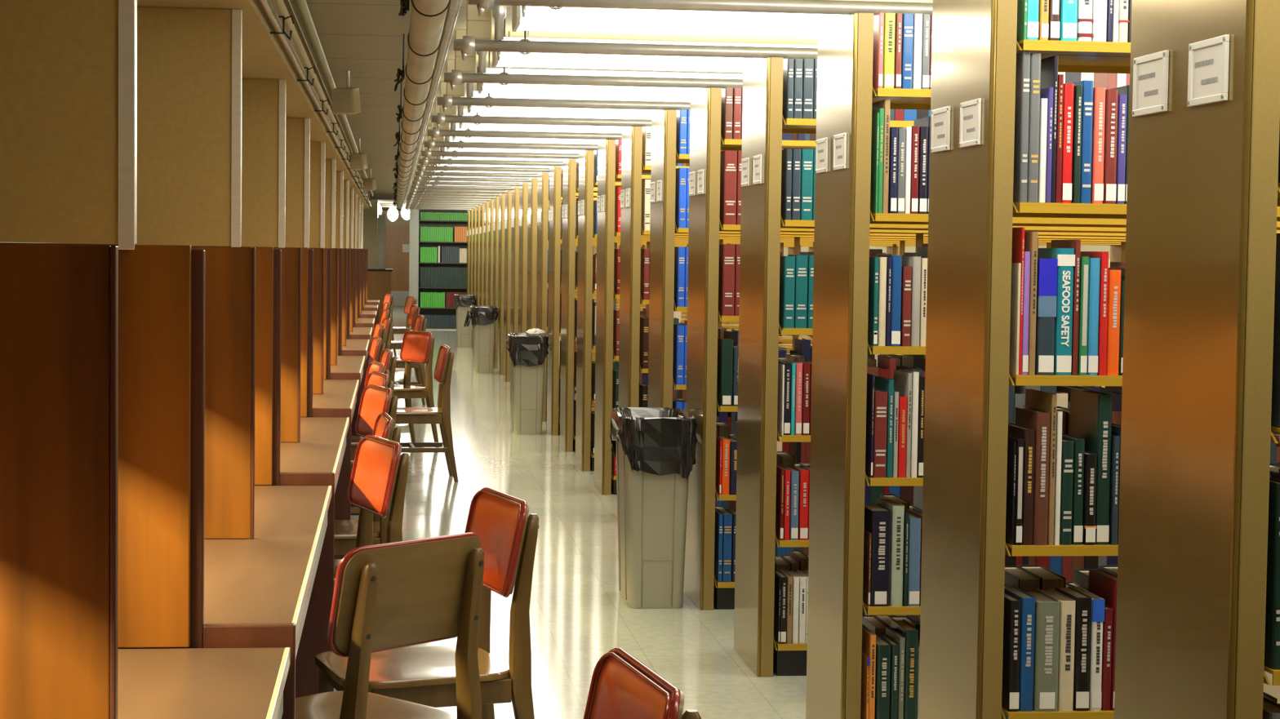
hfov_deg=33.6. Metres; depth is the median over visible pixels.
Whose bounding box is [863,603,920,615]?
shelf
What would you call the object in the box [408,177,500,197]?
pipe
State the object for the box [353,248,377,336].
study carrel
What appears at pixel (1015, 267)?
book
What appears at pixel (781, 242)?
shelf
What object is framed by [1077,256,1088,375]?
book
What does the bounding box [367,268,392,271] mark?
countertop
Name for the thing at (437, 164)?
ceiling light
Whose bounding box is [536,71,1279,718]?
books
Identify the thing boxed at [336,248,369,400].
study carrel
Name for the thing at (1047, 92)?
book
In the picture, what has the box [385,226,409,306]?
door
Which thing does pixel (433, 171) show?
ceiling light
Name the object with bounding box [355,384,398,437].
chair
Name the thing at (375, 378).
chair
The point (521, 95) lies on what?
diffuser
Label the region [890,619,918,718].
book
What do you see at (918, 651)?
book
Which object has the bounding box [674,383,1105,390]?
shelf
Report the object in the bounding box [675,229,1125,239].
shelf
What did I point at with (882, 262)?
book
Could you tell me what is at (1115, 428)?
book
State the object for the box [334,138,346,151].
clamp
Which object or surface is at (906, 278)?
book
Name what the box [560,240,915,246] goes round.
shelf
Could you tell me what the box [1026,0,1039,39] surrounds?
book
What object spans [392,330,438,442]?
chair
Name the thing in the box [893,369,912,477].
book
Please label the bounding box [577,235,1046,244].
shelf
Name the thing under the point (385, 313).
chair
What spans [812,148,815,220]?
book
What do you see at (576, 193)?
shelf
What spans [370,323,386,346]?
chair
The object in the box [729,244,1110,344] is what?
wall
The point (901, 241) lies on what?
shelf
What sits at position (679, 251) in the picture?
book
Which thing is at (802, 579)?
book
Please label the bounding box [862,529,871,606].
book
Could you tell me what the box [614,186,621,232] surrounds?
book
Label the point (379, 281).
counter
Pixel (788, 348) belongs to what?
shelf
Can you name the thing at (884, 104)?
book
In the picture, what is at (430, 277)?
volumes
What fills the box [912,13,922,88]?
book
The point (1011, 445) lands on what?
book
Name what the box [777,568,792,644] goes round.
book
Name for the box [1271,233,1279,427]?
book
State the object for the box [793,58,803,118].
book
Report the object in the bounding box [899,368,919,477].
book
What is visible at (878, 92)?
shelf
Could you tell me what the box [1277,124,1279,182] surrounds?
book
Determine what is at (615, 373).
book
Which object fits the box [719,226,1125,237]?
shelf
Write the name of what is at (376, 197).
trim
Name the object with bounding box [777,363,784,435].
book
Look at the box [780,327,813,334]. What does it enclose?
shelf
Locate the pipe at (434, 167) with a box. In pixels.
[417,144,550,173]
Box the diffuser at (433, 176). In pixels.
[432,176,530,178]
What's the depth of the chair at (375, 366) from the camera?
11.24 m
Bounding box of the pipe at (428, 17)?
[395,0,450,208]
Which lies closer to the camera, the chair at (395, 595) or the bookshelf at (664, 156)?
the chair at (395, 595)
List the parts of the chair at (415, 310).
rail, seat, leg, leg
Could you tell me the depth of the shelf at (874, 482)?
5.91 m
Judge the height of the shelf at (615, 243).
0.022 m
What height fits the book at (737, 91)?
0.207 m
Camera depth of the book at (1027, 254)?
4.54 m
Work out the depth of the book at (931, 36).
5.87 m
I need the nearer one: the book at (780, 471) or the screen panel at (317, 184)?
the book at (780, 471)
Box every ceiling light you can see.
[430,176,530,181]
[431,180,528,182]
[433,170,549,177]
[435,164,552,173]
[439,156,565,167]
[443,147,582,159]
[448,136,600,151]
[453,123,622,142]
[458,108,652,130]
[467,0,933,17]
[467,67,690,115]
[478,31,742,97]
[492,30,817,72]
[511,5,848,37]
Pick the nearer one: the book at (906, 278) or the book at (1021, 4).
the book at (1021, 4)
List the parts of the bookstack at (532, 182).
panel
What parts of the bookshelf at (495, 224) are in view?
panel, panel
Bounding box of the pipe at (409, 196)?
[408,180,498,199]
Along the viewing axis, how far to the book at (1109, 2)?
4.53 m
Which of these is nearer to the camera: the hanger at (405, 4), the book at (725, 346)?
the hanger at (405, 4)
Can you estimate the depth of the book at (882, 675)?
5.95 m
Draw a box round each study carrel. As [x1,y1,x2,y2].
[0,242,332,718]
[0,244,290,718]
[191,245,349,697]
[284,247,359,559]
[323,248,364,515]
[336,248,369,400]
[340,248,372,374]
[346,248,374,342]
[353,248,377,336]
[361,248,377,324]
[364,248,379,323]
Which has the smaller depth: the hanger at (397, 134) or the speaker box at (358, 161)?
the hanger at (397, 134)
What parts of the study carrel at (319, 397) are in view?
panel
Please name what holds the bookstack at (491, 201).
on the floor
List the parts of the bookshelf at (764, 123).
panel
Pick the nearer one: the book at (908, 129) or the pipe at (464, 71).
the book at (908, 129)
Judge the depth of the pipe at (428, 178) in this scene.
20.69 m
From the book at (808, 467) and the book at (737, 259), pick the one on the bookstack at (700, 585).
the book at (737, 259)
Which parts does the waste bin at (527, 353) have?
moulding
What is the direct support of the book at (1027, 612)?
on the bookstack at (972, 208)
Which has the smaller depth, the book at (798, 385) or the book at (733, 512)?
the book at (798, 385)
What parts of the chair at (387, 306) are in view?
leg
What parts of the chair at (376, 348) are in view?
leg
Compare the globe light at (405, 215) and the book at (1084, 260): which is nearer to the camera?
the book at (1084, 260)
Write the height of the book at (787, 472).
0.240 m
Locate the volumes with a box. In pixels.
[420,212,466,328]
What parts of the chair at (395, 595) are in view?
leg, seat, leg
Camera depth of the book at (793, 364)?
7.26 m
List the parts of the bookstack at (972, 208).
panel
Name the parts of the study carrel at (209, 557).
panel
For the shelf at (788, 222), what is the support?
attached to the bookshelf at (764, 123)
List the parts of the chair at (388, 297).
leg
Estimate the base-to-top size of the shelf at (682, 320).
0.022 m
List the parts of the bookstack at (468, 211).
panel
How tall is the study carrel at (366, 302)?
1.452 m
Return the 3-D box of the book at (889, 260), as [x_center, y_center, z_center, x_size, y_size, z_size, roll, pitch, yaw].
[0.683,-0.164,5.971,0.011,0.245,0.166,0,3,-7]
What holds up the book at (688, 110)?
on the bookshelf at (664, 156)
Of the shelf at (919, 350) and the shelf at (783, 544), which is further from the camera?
the shelf at (783, 544)
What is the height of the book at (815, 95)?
0.204 m
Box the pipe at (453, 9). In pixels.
[403,0,462,204]
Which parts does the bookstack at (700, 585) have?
panel, post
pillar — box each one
[354,200,377,269]
[408,208,418,327]
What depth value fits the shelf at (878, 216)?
5.92 m
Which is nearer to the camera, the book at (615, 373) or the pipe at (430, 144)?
the book at (615, 373)
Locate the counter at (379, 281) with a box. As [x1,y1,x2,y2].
[367,268,392,323]
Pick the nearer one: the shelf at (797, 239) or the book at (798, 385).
the book at (798, 385)
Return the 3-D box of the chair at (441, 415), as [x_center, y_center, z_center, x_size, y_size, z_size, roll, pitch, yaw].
[-1.417,0.333,13.401,0.515,0.848,0.421,0,3,-10]
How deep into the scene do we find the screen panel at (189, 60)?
6.24 m
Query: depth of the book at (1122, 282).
4.57 m
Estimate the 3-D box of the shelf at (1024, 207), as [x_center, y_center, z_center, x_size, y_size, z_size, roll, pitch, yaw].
[2.619,-0.316,4.847,3.675,0.022,0.241,0,3,-7]
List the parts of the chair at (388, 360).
leg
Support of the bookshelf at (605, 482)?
on the floor
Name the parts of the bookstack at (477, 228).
panel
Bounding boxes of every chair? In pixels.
[295,533,484,718]
[314,487,538,718]
[333,412,400,555]
[333,435,409,647]
[351,360,390,453]
[351,371,394,513]
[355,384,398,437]
[366,336,385,368]
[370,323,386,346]
[379,309,391,324]
[379,348,396,382]
[381,317,393,351]
[382,293,396,356]
[382,302,395,377]
[391,304,420,380]
[392,296,417,333]
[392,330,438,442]
[394,314,427,407]
[395,344,458,482]
[583,648,701,718]
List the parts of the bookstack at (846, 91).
panel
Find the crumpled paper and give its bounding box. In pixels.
[524,328,546,336]
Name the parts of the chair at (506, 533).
leg, rail, seat, rail, leg, leg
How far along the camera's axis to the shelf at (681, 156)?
9.90 m
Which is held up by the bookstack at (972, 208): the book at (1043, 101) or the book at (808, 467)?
the book at (1043, 101)
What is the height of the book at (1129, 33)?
0.265 m
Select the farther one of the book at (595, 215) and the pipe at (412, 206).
the pipe at (412, 206)
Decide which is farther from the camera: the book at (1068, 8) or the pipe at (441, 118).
the pipe at (441, 118)
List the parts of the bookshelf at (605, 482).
panel, post, post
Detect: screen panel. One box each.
[0,0,137,249]
[57,6,242,247]
[183,78,286,248]
[209,117,310,248]
[309,142,325,248]
[309,170,343,248]
[312,158,335,248]
[342,180,349,248]
[348,187,353,248]
[353,193,357,248]
[357,198,360,248]
[357,202,363,248]
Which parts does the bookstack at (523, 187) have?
panel, post, panel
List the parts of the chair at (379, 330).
leg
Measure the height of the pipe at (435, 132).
0.328 m
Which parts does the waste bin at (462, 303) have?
moulding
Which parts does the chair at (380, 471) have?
seat, leg, leg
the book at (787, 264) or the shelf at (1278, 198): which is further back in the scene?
the book at (787, 264)
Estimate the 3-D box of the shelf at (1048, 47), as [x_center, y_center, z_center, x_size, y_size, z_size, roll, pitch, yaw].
[2.624,-0.659,4.830,3.675,0.022,0.241,0,3,-7]
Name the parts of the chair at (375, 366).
rail, seat, leg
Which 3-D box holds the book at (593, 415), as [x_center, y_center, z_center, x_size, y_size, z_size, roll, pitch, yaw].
[-0.308,0.490,14.124,0.023,0.266,0.176,0,3,-7]
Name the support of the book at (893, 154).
on the bookstack at (846, 91)
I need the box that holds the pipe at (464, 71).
[444,17,742,90]
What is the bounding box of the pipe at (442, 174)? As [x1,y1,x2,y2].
[415,151,549,179]
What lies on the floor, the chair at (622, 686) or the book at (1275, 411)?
the chair at (622, 686)
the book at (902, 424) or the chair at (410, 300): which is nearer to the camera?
the book at (902, 424)
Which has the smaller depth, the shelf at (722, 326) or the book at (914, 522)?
the book at (914, 522)
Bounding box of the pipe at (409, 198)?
[408,183,492,202]
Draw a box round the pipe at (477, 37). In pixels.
[453,0,817,60]
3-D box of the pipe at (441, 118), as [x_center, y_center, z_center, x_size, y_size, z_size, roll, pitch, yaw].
[1.281,-1.369,11.514,4.800,0.328,0.151,0,3,-7]
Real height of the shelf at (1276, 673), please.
0.022 m
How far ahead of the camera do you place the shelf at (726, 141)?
8.58 m
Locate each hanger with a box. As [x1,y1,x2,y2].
[392,159,398,173]
[393,120,399,146]
[394,33,404,91]
[394,146,399,160]
[395,81,402,122]
[398,0,409,15]
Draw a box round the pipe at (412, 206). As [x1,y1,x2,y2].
[405,205,473,209]
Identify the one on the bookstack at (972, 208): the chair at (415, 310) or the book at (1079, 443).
the book at (1079, 443)
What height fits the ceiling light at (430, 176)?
0.269 m
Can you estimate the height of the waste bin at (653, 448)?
0.790 m
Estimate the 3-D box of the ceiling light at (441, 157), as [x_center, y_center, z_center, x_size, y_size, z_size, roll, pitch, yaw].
[0.929,-1.719,17.765,5.200,0.269,0.268,0,3,-7]
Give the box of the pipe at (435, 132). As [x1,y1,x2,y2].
[427,99,622,142]
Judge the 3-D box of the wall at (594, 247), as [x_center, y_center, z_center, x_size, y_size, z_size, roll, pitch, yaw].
[-1.193,-1.770,39.564,5.800,2.420,0.150,0,3,-7]
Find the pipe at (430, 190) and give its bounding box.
[410,173,597,194]
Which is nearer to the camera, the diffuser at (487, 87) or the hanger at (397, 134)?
the diffuser at (487, 87)
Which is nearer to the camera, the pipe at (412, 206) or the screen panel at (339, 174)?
the screen panel at (339, 174)
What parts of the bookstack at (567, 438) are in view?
panel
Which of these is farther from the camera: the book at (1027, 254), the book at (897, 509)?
the book at (897, 509)
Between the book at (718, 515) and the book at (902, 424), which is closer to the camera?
the book at (902, 424)
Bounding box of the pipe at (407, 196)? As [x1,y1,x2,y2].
[404,195,470,211]
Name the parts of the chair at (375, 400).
leg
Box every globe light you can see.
[377,202,382,214]
[386,206,398,221]
[400,204,409,220]
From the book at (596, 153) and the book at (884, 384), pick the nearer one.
the book at (884, 384)
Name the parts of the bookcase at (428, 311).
shelf, shelf, shelf, shelf, shelf, shelf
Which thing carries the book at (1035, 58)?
on the bookstack at (972, 208)
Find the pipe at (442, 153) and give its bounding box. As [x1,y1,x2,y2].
[421,125,578,160]
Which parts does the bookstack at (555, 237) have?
panel, post, post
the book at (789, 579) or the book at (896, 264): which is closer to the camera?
the book at (896, 264)
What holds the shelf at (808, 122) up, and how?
attached to the bookshelf at (764, 123)
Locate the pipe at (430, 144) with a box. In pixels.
[423,114,598,151]
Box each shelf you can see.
[547,240,897,245]
[547,240,897,246]
[560,239,915,244]
[560,240,915,245]
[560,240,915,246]
[560,242,813,246]
[561,236,913,244]
[575,192,597,195]
[575,238,1046,245]
[575,240,899,244]
[575,337,812,342]
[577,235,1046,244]
[591,357,618,361]
[593,345,792,351]
[594,234,1120,244]
[595,182,621,185]
[614,233,1120,244]
[614,237,1088,244]
[615,177,650,181]
[616,232,1120,243]
[616,304,645,306]
[617,174,650,178]
[640,368,648,373]
[641,168,651,173]
[641,231,1120,242]
[641,299,648,304]
[642,230,1125,241]
[644,165,689,169]
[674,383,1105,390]
[675,157,689,163]
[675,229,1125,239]
[675,306,687,311]
[676,227,1125,239]
[677,154,689,159]
[680,315,687,318]
[680,319,738,323]
[715,580,734,588]
[716,493,736,500]
[718,404,737,412]
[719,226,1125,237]
[720,144,815,151]
[720,315,738,321]
[721,224,1125,235]
[721,324,738,328]
[722,138,816,146]
[775,641,807,651]
[777,538,808,547]
[778,336,811,337]
[778,344,812,346]
[778,434,810,442]
[780,222,1125,233]
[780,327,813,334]
[782,124,901,133]
[782,219,1279,233]
[784,118,914,127]
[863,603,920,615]
[866,475,923,486]
[869,345,925,355]
[870,217,1279,230]
[871,96,930,109]
[871,213,1279,226]
[874,88,931,97]
[1001,706,1114,718]
[1005,542,1118,556]
[1009,373,1122,386]
[1013,202,1279,217]
[1013,207,1279,221]
[1016,39,1130,56]
[1040,53,1130,73]
[1263,666,1279,685]
[1271,426,1279,443]
[1277,197,1279,205]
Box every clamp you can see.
[270,15,293,40]
[297,66,315,85]
[314,99,328,115]
[325,122,338,135]
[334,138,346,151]
[342,151,351,162]
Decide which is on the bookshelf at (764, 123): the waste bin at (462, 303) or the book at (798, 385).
the book at (798, 385)
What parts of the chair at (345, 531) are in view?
rail, seat, leg, leg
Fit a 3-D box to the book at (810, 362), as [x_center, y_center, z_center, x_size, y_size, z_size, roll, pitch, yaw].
[0.588,0.132,7.355,0.031,0.247,0.176,0,3,-7]
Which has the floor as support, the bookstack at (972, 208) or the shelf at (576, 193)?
the bookstack at (972, 208)
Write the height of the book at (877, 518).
0.268 m
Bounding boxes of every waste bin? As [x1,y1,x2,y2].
[453,293,475,347]
[463,305,497,373]
[506,332,549,435]
[608,407,697,608]
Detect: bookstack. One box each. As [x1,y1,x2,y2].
[466,210,646,294]
[469,208,642,294]
[472,207,618,338]
[475,205,725,324]
[479,203,738,348]
[488,199,738,355]
[502,190,813,382]
[510,186,794,347]
[517,182,899,394]
[526,177,915,404]
[546,165,915,435]
[560,158,1046,452]
[575,150,1120,471]
[617,125,1125,408]
[683,87,1125,610]
[805,12,1279,718]
[918,0,1279,718]
[1114,0,1279,718]
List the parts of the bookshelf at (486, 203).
panel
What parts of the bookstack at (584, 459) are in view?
panel, post, panel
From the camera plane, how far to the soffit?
8.51 m
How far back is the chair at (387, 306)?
23.88 m
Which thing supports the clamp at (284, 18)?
attached to the wall at (0, 242)
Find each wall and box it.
[0,241,209,246]
[377,210,409,268]
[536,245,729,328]
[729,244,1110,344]
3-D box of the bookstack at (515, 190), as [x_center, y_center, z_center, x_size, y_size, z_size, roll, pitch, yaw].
[0.522,-0.738,22.538,3.775,2.118,0.503,0,3,-7]
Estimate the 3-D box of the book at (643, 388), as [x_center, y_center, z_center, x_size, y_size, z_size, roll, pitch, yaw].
[0.017,0.271,11.409,0.033,0.270,0.176,0,3,-7]
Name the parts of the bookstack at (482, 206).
panel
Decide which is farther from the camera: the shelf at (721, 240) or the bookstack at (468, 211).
the bookstack at (468, 211)
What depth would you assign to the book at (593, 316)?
14.05 m
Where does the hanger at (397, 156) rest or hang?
hanging from the ceiling
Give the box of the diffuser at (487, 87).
[481,67,742,97]
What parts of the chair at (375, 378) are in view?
seat, leg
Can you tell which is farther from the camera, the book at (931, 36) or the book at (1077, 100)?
the book at (931, 36)
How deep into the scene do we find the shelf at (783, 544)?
7.27 m
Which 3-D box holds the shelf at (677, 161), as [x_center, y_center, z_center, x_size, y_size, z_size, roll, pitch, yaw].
[1.965,-0.953,10.480,3.675,0.022,0.241,0,3,-7]
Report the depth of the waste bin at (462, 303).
31.58 m
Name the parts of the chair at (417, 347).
leg, rail, seat, leg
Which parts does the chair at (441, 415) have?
rail, seat, leg, leg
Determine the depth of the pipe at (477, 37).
7.21 m
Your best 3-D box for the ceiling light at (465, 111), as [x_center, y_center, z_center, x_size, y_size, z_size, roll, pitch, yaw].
[1.559,-1.438,12.367,5.200,0.269,0.268,0,3,-7]
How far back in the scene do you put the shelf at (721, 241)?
14.57 m
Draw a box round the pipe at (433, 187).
[411,168,513,191]
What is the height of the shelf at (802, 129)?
0.022 m
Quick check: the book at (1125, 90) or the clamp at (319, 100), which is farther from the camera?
the clamp at (319, 100)
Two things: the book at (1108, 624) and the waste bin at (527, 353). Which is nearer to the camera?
the book at (1108, 624)
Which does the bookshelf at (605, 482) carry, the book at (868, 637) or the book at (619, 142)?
the book at (619, 142)
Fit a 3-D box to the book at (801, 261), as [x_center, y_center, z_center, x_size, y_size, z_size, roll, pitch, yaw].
[0.543,-0.236,7.321,0.042,0.249,0.158,0,3,-7]
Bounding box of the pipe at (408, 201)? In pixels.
[407,186,488,204]
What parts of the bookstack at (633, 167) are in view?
panel, post, post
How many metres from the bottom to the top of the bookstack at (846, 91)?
2.118 m
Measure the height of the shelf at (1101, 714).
0.022 m
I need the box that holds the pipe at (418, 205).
[405,203,479,208]
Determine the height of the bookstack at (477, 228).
2.118 m
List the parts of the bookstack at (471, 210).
panel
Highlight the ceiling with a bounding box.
[288,0,933,210]
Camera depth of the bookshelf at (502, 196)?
24.81 m
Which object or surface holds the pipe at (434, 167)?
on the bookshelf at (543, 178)
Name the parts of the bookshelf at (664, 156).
panel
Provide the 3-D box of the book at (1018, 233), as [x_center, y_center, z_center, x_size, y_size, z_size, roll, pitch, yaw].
[0.807,-0.129,4.622,0.006,0.316,0.174,0,3,-7]
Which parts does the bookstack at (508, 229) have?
panel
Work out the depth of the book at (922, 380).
5.92 m
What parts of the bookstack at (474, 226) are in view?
panel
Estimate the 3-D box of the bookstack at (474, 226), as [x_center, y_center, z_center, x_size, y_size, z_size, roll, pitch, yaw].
[-0.737,-1.299,33.335,3.775,2.118,0.503,0,3,-7]
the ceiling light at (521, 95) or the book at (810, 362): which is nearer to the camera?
the book at (810, 362)
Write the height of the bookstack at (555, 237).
2.118 m
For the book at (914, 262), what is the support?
on the bookstack at (846, 91)
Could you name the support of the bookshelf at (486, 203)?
on the floor
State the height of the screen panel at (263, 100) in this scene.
0.706 m
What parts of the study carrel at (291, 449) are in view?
panel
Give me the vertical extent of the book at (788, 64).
0.202 m
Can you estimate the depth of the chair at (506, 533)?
5.11 m
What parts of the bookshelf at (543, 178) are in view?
panel, post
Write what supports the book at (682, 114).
on the bookshelf at (664, 156)
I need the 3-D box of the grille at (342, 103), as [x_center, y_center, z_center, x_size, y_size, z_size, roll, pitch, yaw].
[-1.600,-1.384,11.400,0.112,0.112,0.002,2,15,21]
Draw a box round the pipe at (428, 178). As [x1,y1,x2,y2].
[413,163,528,183]
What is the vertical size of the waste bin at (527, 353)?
0.790 m
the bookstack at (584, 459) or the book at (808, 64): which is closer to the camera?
the book at (808, 64)
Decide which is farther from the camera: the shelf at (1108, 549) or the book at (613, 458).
the book at (613, 458)
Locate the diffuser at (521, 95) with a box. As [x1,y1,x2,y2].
[471,91,690,115]
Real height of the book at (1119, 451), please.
0.200 m
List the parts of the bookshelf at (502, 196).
panel, panel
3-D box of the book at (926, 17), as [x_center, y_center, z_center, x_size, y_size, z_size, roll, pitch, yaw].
[0.782,-0.857,5.964,0.022,0.207,0.191,0,3,-7]
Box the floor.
[333,306,806,718]
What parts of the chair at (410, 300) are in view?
rail, seat, leg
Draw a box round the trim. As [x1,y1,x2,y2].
[368,194,408,199]
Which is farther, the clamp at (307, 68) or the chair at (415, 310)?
the chair at (415, 310)
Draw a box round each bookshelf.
[483,201,687,349]
[492,195,794,368]
[497,193,813,374]
[536,172,915,422]
[594,139,1120,494]
[648,109,1125,408]
[733,56,1279,677]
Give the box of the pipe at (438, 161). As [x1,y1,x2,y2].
[418,136,563,168]
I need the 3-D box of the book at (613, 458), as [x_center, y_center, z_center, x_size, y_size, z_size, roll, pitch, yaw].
[-0.146,0.558,12.775,0.033,0.270,0.176,0,3,-7]
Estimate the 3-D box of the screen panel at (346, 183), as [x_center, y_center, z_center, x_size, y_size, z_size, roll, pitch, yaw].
[-3.245,-1.485,21.714,0.529,0.706,0.034,0,3,-7]
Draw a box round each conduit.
[259,0,371,207]
[271,0,370,203]
[293,0,373,196]
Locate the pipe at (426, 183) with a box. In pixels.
[412,164,597,187]
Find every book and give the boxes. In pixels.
[591,302,595,345]
[591,362,595,399]
[591,412,595,454]
[592,254,596,289]
[593,200,597,234]
[594,150,598,182]
[611,444,616,475]
[612,369,618,408]
[613,248,620,294]
[613,310,619,355]
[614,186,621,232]
[615,139,622,174]
[638,383,648,407]
[639,316,648,368]
[640,179,650,230]
[640,248,649,299]
[642,126,651,165]
[672,324,684,385]
[672,400,683,409]
[674,246,685,306]
[675,109,687,154]
[675,167,686,227]
[680,400,686,410]
[681,324,687,385]
[684,247,688,306]
[685,168,689,227]
[686,109,690,154]
[714,510,723,582]
[715,435,730,494]
[715,436,722,494]
[716,337,733,406]
[717,509,732,582]
[718,244,735,315]
[720,87,733,139]
[720,150,737,224]
[726,509,736,582]
[728,437,737,494]
[732,87,742,139]
[732,345,738,406]
[733,244,740,315]
[736,150,742,224]
[741,87,742,139]
[773,572,781,644]
[774,570,786,644]
[775,464,784,540]
[777,360,791,435]
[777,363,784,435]
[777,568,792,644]
[778,256,795,328]
[779,465,790,540]
[780,148,792,219]
[782,58,794,119]
[783,360,795,435]
[784,466,799,540]
[785,570,799,644]
[787,254,808,328]
[788,360,802,435]
[791,148,801,220]
[791,466,808,540]
[791,570,806,644]
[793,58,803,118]
[795,360,810,435]
[797,569,808,643]
[800,148,813,220]
[800,254,813,328]
[800,465,810,540]
[802,58,813,118]
[802,360,812,435]
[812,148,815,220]
[813,58,817,119]
[860,652,870,718]
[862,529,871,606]
[862,624,875,718]
[864,503,891,606]
[865,373,874,477]
[867,257,879,346]
[870,112,879,213]
[871,99,890,213]
[871,107,884,213]
[872,12,884,88]
[872,388,888,477]
[874,376,893,477]
[874,635,890,718]
[876,497,904,606]
[877,255,902,346]
[877,257,887,346]
[878,634,898,718]
[882,13,895,88]
[885,257,892,346]
[885,626,905,718]
[888,126,897,213]
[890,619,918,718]
[892,391,898,477]
[893,13,902,88]
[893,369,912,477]
[896,128,906,213]
[897,126,911,213]
[897,394,906,477]
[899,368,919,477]
[900,266,911,346]
[901,13,913,88]
[902,256,920,346]
[902,511,909,606]
[906,508,922,606]
[906,511,920,606]
[910,126,919,213]
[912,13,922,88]
[913,116,930,213]
[915,620,919,639]
[916,246,928,257]
[916,375,924,477]
[916,639,919,718]
[917,126,928,213]
[919,257,927,346]
[920,13,930,88]
[928,13,932,88]
[1001,591,1021,711]
[1004,586,1035,711]
[1005,439,1016,545]
[1007,435,1023,545]
[1008,262,1021,374]
[1008,422,1035,545]
[1011,226,1024,374]
[1013,51,1030,202]
[1014,407,1050,545]
[1016,0,1026,41]
[1021,251,1031,374]
[1024,231,1038,374]
[1025,388,1057,545]
[1025,590,1060,711]
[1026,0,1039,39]
[1026,53,1040,202]
[1035,258,1057,375]
[1036,588,1075,711]
[1037,97,1048,202]
[1037,248,1075,375]
[1038,0,1048,39]
[1040,55,1058,202]
[1040,87,1053,202]
[1048,0,1060,40]
[1051,240,1080,375]
[1053,410,1062,545]
[1054,74,1063,203]
[1054,586,1091,711]
[1059,0,1077,40]
[1059,438,1074,545]
[1060,83,1074,203]
[1062,433,1084,545]
[1067,586,1104,711]
[1069,389,1111,544]
[1071,84,1082,203]
[1072,80,1093,203]
[1076,0,1093,41]
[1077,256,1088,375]
[1080,251,1108,375]
[1082,450,1097,545]
[1086,257,1100,375]
[1088,568,1117,711]
[1090,87,1105,203]
[1091,0,1106,41]
[1101,604,1113,711]
[1102,88,1118,204]
[1106,0,1113,41]
[1106,269,1120,375]
[1108,434,1119,545]
[1111,84,1129,204]
[1111,422,1121,451]
[1112,0,1119,41]
[1115,93,1127,204]
[1117,0,1128,42]
[1117,451,1120,544]
[1118,280,1124,375]
[1120,275,1124,279]
[1127,0,1132,42]
[1262,697,1279,718]
[1264,477,1279,670]
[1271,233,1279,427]
[1271,472,1279,480]
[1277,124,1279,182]
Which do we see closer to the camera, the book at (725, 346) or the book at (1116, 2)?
the book at (1116, 2)
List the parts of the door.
kick plate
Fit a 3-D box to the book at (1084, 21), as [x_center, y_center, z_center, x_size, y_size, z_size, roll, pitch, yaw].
[0.942,-0.779,4.599,0.032,0.192,0.164,0,3,-7]
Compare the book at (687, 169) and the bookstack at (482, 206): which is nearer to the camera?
the book at (687, 169)
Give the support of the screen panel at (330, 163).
attached to the wall at (0, 242)
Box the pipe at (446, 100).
[436,51,690,112]
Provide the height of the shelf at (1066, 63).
0.022 m
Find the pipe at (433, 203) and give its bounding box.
[406,189,481,206]
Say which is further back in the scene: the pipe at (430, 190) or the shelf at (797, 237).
the pipe at (430, 190)
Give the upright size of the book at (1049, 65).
0.313 m
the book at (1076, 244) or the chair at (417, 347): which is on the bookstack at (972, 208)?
the book at (1076, 244)
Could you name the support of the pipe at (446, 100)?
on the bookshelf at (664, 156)
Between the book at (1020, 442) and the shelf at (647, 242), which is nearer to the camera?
the book at (1020, 442)
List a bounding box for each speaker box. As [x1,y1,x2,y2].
[330,70,360,114]
[348,137,367,169]
[362,168,376,190]
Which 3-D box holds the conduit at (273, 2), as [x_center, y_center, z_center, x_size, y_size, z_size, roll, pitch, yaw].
[-2.363,-1.672,16.932,0.020,0.020,40.290,0,3,-7]
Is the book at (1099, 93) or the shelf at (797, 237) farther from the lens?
the shelf at (797, 237)
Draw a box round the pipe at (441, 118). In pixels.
[431,66,651,128]
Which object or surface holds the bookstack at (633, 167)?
on the floor
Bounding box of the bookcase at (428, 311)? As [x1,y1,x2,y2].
[417,209,466,330]
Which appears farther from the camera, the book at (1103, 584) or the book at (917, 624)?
the book at (917, 624)
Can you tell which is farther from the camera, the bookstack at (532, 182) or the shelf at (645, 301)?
the bookstack at (532, 182)
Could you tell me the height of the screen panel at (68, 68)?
0.706 m
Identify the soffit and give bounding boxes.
[137,0,368,208]
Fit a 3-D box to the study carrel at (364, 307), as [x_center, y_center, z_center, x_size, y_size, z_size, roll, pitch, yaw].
[-3.572,-0.616,25.649,0.807,1.452,2.598,0,3,-7]
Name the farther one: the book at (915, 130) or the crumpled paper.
the crumpled paper
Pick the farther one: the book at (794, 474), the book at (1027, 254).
the book at (794, 474)
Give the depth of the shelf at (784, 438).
7.26 m
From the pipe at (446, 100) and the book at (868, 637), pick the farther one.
the pipe at (446, 100)
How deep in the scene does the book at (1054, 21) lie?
4.51 m
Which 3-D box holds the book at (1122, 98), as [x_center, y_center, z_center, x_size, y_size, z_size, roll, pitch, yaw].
[1.023,-0.456,4.640,0.018,0.234,0.190,0,3,-7]
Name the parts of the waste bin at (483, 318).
moulding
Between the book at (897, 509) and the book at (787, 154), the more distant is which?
the book at (787, 154)
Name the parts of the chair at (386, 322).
leg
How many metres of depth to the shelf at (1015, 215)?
5.03 m
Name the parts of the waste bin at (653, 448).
moulding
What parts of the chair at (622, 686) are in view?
leg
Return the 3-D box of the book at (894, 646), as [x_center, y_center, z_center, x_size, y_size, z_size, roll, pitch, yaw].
[0.705,0.920,6.035,0.021,0.248,0.175,0,3,-7]
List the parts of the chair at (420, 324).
rail, leg, leg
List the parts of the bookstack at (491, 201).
panel, post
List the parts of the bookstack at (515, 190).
panel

